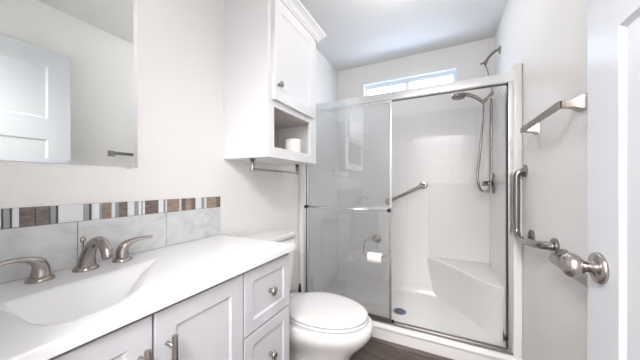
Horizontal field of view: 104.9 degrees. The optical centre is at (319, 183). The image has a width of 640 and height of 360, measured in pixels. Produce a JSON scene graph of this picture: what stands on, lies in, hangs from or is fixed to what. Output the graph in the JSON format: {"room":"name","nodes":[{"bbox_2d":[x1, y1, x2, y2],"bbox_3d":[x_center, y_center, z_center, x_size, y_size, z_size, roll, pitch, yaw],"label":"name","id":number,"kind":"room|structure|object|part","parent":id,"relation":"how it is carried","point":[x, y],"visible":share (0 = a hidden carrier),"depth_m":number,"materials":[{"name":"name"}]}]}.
{"room":"bathroom","nodes":[
{"label":"bathroom","id":0,"kind":"room"},
{"bbox_2d":[0,0,337,292],"bbox_3d":[-0.715,-0.103,1.234,0.100,2.526,4.170,0,0,27],"label":"wall","id":1,"kind":"structure","parent":0,"point":[181,42],"depth_m":1.21,"materials":[{"name":"white paint"}]},
{"bbox_2d":[0,0,137,168],"bbox_3d":[-0.890,-0.461,0.758,0.009,0.798,0.592,0,0,27],"label":"mirror","id":2,"kind":"object","parent":1,"relation":"attached to","point":[69,68],"visible":1,"depth_m":0.83,"materials":[{"name":"silver mirror"}]},
{"bbox_2d":[0,196,219,283],"bbox_3d":[-0.796,0.178,0.944,0.010,0.214,1.015,0,0,27],"label":"backsplash","id":3,"kind":"structure","parent":1,"relation":"attached to","point":[52,233],"depth_m":0.89,"materials":[{"name":"grey tile"}]},
{"bbox_2d":[224,0,325,164],"bbox_3d":[-0.256,-0.619,1.617,0.376,0.947,0.602,0,0,27],"label":"upper cabinet","id":4,"kind":"object","parent":1,"relation":"attached to","point":[270,45],"visible":1,"depth_m":1.40,"materials":[{"name":"white paint"}]},
{"bbox_2d":[248,158,299,173],"bbox_3d":[-0.275,-0.108,1.600,0.044,0.073,0.518,0,0,27],"label":"towel bar","id":5,"kind":"object","parent":4,"relation":"attached to","point":[252,160],"visible":0.98,"depth_m":1.50,"materials":[{"name":"silver metal"}]},
{"bbox_3d":[-0.381,-0.106,1.388,0.022,0.069,0.022,0,0,27],"label":"post","id":6,"kind":"part","parent":5,"relation":"part of","materials":[{"name":"silver metal"}]},
{"bbox_3d":[-0.256,-1.058,1.617,0.376,0.067,0.602,0,0,27],"label":"crown moulding","id":7,"kind":"part","parent":4,"relation":"part of","materials":[{"name":"white paint"}]},
{"bbox_2d":[285,138,300,152],"bbox_3d":[-0.183,-0.252,1.684,0.108,0.100,0.108,0,0,27],"label":"toilet paper roll","id":8,"kind":"object","parent":4,"relation":"in","point":[292,144],"visible":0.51,"depth_m":1.64,"materials":[{"name":"white paper"}]},
{"bbox_3d":[-0.148,-0.734,1.514,0.019,0.557,0.446,0,0,27],"label":"cabinet door","id":9,"kind":"part","parent":4,"relation":"part of","materials":[{"name":"white paint"}]},
{"bbox_2d":[304,72,512,355],"bbox_3d":[0.529,0.181,1.857,1.480,1.732,0.060,0,0,27],"label":"shower door frame","id":10,"kind":"object","parent":1,"relation":"attached to","point":[504,79],"visible":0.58,"depth_m":1.58,"materials":[{"name":"silver metal"}]},
{"bbox_2d":[304,100,391,320],"bbox_3d":[0.202,0.196,1.984,0.729,1.651,0.057,0,0,27],"label":"sliding shower door","id":11,"kind":"structure","parent":10,"relation":"attached to","point":[349,184],"depth_m":1.97,"materials":[{"name":"clear glass"}]},
{"bbox_3d":[0.212,-0.620,1.999,0.724,0.020,0.016,0,0,27],"label":"rail","id":12,"kind":"part","parent":11,"relation":"part of","materials":[{"name":"silver metal"}]},
{"bbox_2d":[363,234,389,256],"bbox_3d":[0.427,0.465,1.855,0.198,0.158,0.060,0,0,27],"label":"toilet paper holder","id":13,"kind":"object","parent":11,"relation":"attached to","point":[376,238],"visible":0.95,"depth_m":1.87,"materials":[{"name":"grey metal"}]},
{"bbox_2d":[367,252,382,263],"bbox_3d":[0.412,0.552,1.842,0.105,0.074,0.074,0,0,27],"label":"toilet paper roll","id":14,"kind":"object","parent":13,"relation":"on","point":[372,257],"visible":1,"depth_m":1.82,"materials":[{"name":"white paper"}]},
{"bbox_3d":[0.212,1.012,1.999,0.724,0.018,0.016,0,0,27],"label":"rail","id":15,"kind":"part","parent":11,"relation":"part of","materials":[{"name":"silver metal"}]},
{"bbox_3d":[0.529,-0.655,1.857,1.480,0.060,0.060,0,0,27],"label":"header rail","id":16,"kind":"part","parent":10,"relation":"part of","materials":[{"name":"silver metal"}]},
{"bbox_2d":[349,337,453,359],"bbox_3d":[0.012,1.185,0.816,1.773,0.050,4.270,0,0,27],"label":"floor","id":17,"kind":"structure","parent":0,"point":[375,348],"depth_m":1.68,"materials":[{"name":"brown wood"}]},
{"bbox_2d":[49,253,288,359],"bbox_3d":[-0.560,0.738,0.830,0.532,0.845,0.985,0,0,27],"label":"vanity cabinet","id":18,"kind":"object","parent":17,"relation":"on","point":[244,316],"visible":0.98,"depth_m":0.80,"materials":[{"name":"grey paint"}]},
{"bbox_3d":[-0.493,0.691,0.478,0.020,0.729,0.306,0,0,27],"label":"cabinet door","id":19,"kind":"part","parent":18,"relation":"part of","materials":[{"name":"grey paint"}]},
{"bbox_2d":[0,234,295,359],"bbox_3d":[-0.571,0.334,0.837,0.510,0.096,1.012,0,0,27],"label":"countertop","id":20,"kind":"structure","parent":18,"relation":"on","point":[46,320],"depth_m":0.69,"materials":[{"name":"white stone"}]},
{"bbox_2d":[0,257,55,283],"bbox_3d":[-0.842,0.245,0.704,0.062,0.082,0.122,0,0,19],"label":"handle","id":21,"kind":"object","parent":20,"relation":"on","point":[40,272],"visible":1,"depth_m":0.71,"materials":[{"name":"silver metal"}]},
{"bbox_2d":[72,236,113,272],"bbox_3d":[-0.731,0.227,0.799,0.191,0.118,0.068,0,0,27],"label":"sink faucet","id":22,"kind":"object","parent":20,"relation":"on","point":[86,261],"visible":1,"depth_m":0.80,"materials":[{"name":"silver metal"}]},
{"bbox_3d":[-0.805,0.229,0.836,0.018,0.099,0.018,0,0,27],"label":"popup rod","id":23,"kind":"part","parent":22,"relation":"part of","materials":[{"name":"silver metal"}]},
{"bbox_2d":[112,235,151,262],"bbox_3d":[-0.712,0.245,0.933,0.122,0.082,0.062,0,0,-25],"label":"handle","id":24,"kind":"object","parent":20,"relation":"on","point":[122,254],"visible":1,"depth_m":0.91,"materials":[{"name":"silver metal"}]},
{"bbox_3d":[-0.400,0.469,0.572,0.015,0.162,0.015,0,0,27],"label":"bar handle","id":25,"kind":"part","parent":18,"relation":"part of","materials":[{"name":"silver metal"}]},
{"bbox_3d":[-0.386,0.416,0.637,0.030,0.012,0.012,0,0,27],"label":"handle post","id":26,"kind":"part","parent":18,"relation":"part of","materials":[{"name":"silver metal"}]},
{"bbox_3d":[-0.371,0.469,0.630,0.015,0.162,0.015,0,0,27],"label":"bar handle","id":27,"kind":"part","parent":18,"relation":"part of","materials":[{"name":"silver metal"}]},
{"bbox_3d":[-0.354,0.691,0.757,0.020,0.729,0.305,0,0,27],"label":"cabinet door","id":28,"kind":"part","parent":18,"relation":"part of","materials":[{"name":"grey paint"}]},
{"bbox_3d":[-0.217,0.445,1.031,0.020,0.237,0.292,0,0,27],"label":"drawer","id":29,"kind":"part","parent":18,"relation":"part of","materials":[{"name":"grey paint"}]},
{"bbox_3d":[-0.217,0.709,1.031,0.020,0.278,0.292,0,0,27],"label":"drawer","id":30,"kind":"part","parent":18,"relation":"part of","materials":[{"name":"grey paint"}]},
{"bbox_3d":[-0.194,0.709,1.022,0.031,0.036,0.036,0,0,27],"label":"knob","id":31,"kind":"part","parent":18,"relation":"part of","materials":[{"name":"silver metal"}]},
{"bbox_3d":[-0.194,0.445,1.022,0.031,0.036,0.036,0,0,27],"label":"knob","id":32,"kind":"part","parent":18,"relation":"part of","materials":[{"name":"silver metal"}]},
{"bbox_2d":[245,229,372,359],"bbox_3d":[-0.076,0.746,1.474,0.792,0.828,0.424,0,0,27],"label":"toilet","id":33,"kind":"object","parent":17,"relation":"on","point":[322,325],"visible":0.59,"depth_m":1.30,"materials":[{"name":"white ceramic"}]},
{"bbox_3d":[-0.341,0.350,1.606,0.201,0.036,0.424,0,0,27],"label":"tank lid","id":34,"kind":"part","parent":33,"relation":"part of","materials":[{"name":"white ceramic"}]},
{"bbox_3d":[-0.343,0.562,1.607,0.191,0.388,0.408,0,0,27],"label":"tank","id":35,"kind":"part","parent":33,"relation":"part of","materials":[{"name":"white ceramic"}]},
{"bbox_3d":[0.028,0.716,1.422,0.498,0.025,0.374,0,0,27],"label":"lid","id":36,"kind":"part","parent":33,"relation":"part of","materials":[{"name":"white plastic"}]},
{"bbox_3d":[0.030,0.738,1.421,0.499,0.017,0.378,0,0,27],"label":"seat","id":37,"kind":"part","parent":33,"relation":"part of","materials":[{"name":"white plastic"}]},
{"bbox_3d":[-0.031,0.954,1.451,0.690,0.413,0.424,0,0,27],"label":"bowl","id":38,"kind":"part","parent":33,"relation":"part of","materials":[{"name":"white ceramic"}]},
{"bbox_2d":[299,63,522,359],"bbox_3d":[0.711,0.215,2.219,1.569,1.890,0.930,0,0,27],"label":"shower stall","id":39,"kind":"object","parent":17,"relation":"on","point":[449,235],"visible":0.7,"depth_m":2.30,"materials":[{"name":"white plastic"}]},
{"bbox_3d":[0.033,0.160,2.569,0.043,1.780,0.908,0,0,27],"label":"panel","id":40,"kind":"part","parent":39,"relation":"part of","materials":[{"name":"white plastic"}]},
{"bbox_2d":[392,181,426,200],"bbox_3d":[0.883,0.100,2.549,0.420,0.256,0.070,0,0,27],"label":"grab bar","id":41,"kind":"object","parent":39,"relation":"attached to","point":[423,184],"visible":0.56,"depth_m":2.49,"materials":[{"name":"grey metal"}]},
{"bbox_3d":[0.904,0.155,2.610,1.480,1.770,0.058,0,0,27],"label":"panel","id":42,"kind":"part","parent":39,"relation":"part of","materials":[{"name":"white plastic"}]},
{"bbox_3d":[1.326,0.360,2.363,0.505,0.740,0.007,0,0,27],"label":"backrest panel","id":43,"kind":"part","parent":39,"relation":"part of","materials":[{"name":"white plastic"}]},
{"bbox_3d":[1.190,0.935,2.109,0.526,0.410,0.587,0,0,27],"label":"corner seat","id":44,"kind":"part","parent":39,"relation":"part of","materials":[{"name":"white plastic"}]},
{"bbox_2d":[482,173,494,193],"bbox_3d":[1.407,-0.005,2.048,0.077,0.176,0.207,0,0,39],"label":"shower valve","id":45,"kind":"object","parent":39,"relation":"attached to","point":[484,183],"visible":0.92,"depth_m":2.05,"materials":[{"name":"grey metal"}]},
{"bbox_3d":[1.398,0.160,1.889,0.046,1.780,0.908,0,0,27],"label":"panel","id":46,"kind":"part","parent":39,"relation":"part of","materials":[{"name":"white plastic"}]},
{"bbox_2d":[299,0,507,70],"bbox_3d":[0.012,-1.406,0.816,1.773,0.080,4.270,0,0,27],"label":"ceiling","id":47,"kind":"structure","parent":0,"point":[359,33],"depth_m":2.13,"materials":[{"name":"white paint"}]},
{"bbox_2d":[338,37,494,115],"bbox_3d":[0.942,-0.103,2.681,1.573,2.526,0.100,0,0,27],"label":"wall","id":48,"kind":"structure","parent":0,"point":[468,57],"depth_m":2.53,"materials":[{"name":"white paint"}]},
{"bbox_2d":[363,66,457,95],"bbox_3d":[0.946,-1.035,2.673,0.961,0.244,0.101,0,0,27],"label":"window","id":49,"kind":"structure","parent":48,"relation":"in","point":[450,74],"depth_m":2.65,"materials":[{"name":"glass"}]},
{"bbox_3d":[0.750,-1.028,2.797,0.416,0.135,0.004,0,0,27],"label":"pane","id":50,"kind":"part","parent":49,"relation":"part of","materials":[{"name":"white"}]},
{"bbox_3d":[1.165,-1.028,2.597,0.416,0.135,0.004,0,0,27],"label":"pane","id":51,"kind":"part","parent":49,"relation":"part of","materials":[{"name":"white"}]},
{"bbox_2d":[495,0,586,359],"bbox_3d":[0.782,-0.103,0.487,0.100,2.526,4.170,0,0,27],"label":"wall","id":52,"kind":"structure","parent":0,"point":[548,37],"depth_m":1.08,"materials":[{"name":"white paint"}]},
{"bbox_2d":[451,45,500,191],"bbox_3d":[1.341,-0.547,2.127,0.364,1.232,0.122,0,0,27],"label":"handheld shower","id":53,"kind":"object","parent":52,"relation":"attached to","point":[457,96],"visible":0.96,"depth_m":2.07,"materials":[{"name":"grey metal"}]},
{"bbox_3d":[1.461,-1.090,2.099,0.105,0.102,0.022,0,0,27],"label":"shower arm","id":54,"kind":"part","parent":53,"relation":"part of","materials":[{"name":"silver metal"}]},
{"bbox_2d":[513,165,559,253],"bbox_3d":[1.074,0.109,1.251,0.064,0.440,0.499,0,0,27],"label":"grab bar","id":55,"kind":"object","parent":52,"relation":"attached to","point":[553,245],"visible":0.97,"depth_m":1.41,"materials":[{"name":"grey metal"}]},
{"bbox_2d":[520,93,586,134],"bbox_3d":[0.971,-0.278,1.058,0.070,0.053,0.503,0,0,27],"label":"towel bar","id":56,"kind":"object","parent":52,"relation":"attached to","point":[578,104],"visible":0.94,"depth_m":0.89,"materials":[{"name":"grey metal"}]},
{"bbox_2d":[548,249,586,287],"bbox_3d":[0.800,0.292,0.702,0.061,0.072,0.682,0,0,27],"label":"grab bar","id":57,"kind":"object","parent":52,"relation":"attached to","point":[553,258],"visible":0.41,"depth_m":0.91,"materials":[{"name":"silver metal"}]},
{"bbox_2d":[559,0,639,359],"bbox_3d":[0.479,0.082,0.272,0.100,2.133,0.784,0,0,27],"label":"door","id":58,"kind":"structure","parent":52,"relation":"in","point":[612,265],"depth_m":0.52,"materials":[{"name":"white paint"}]},
{"bbox_3d":[0.605,0.193,0.582,0.048,0.057,0.057,0,0,27],"label":"knob","id":59,"kind":"part","parent":58,"relation":"part of","materials":[{"name":"silver metal"}]}
]}

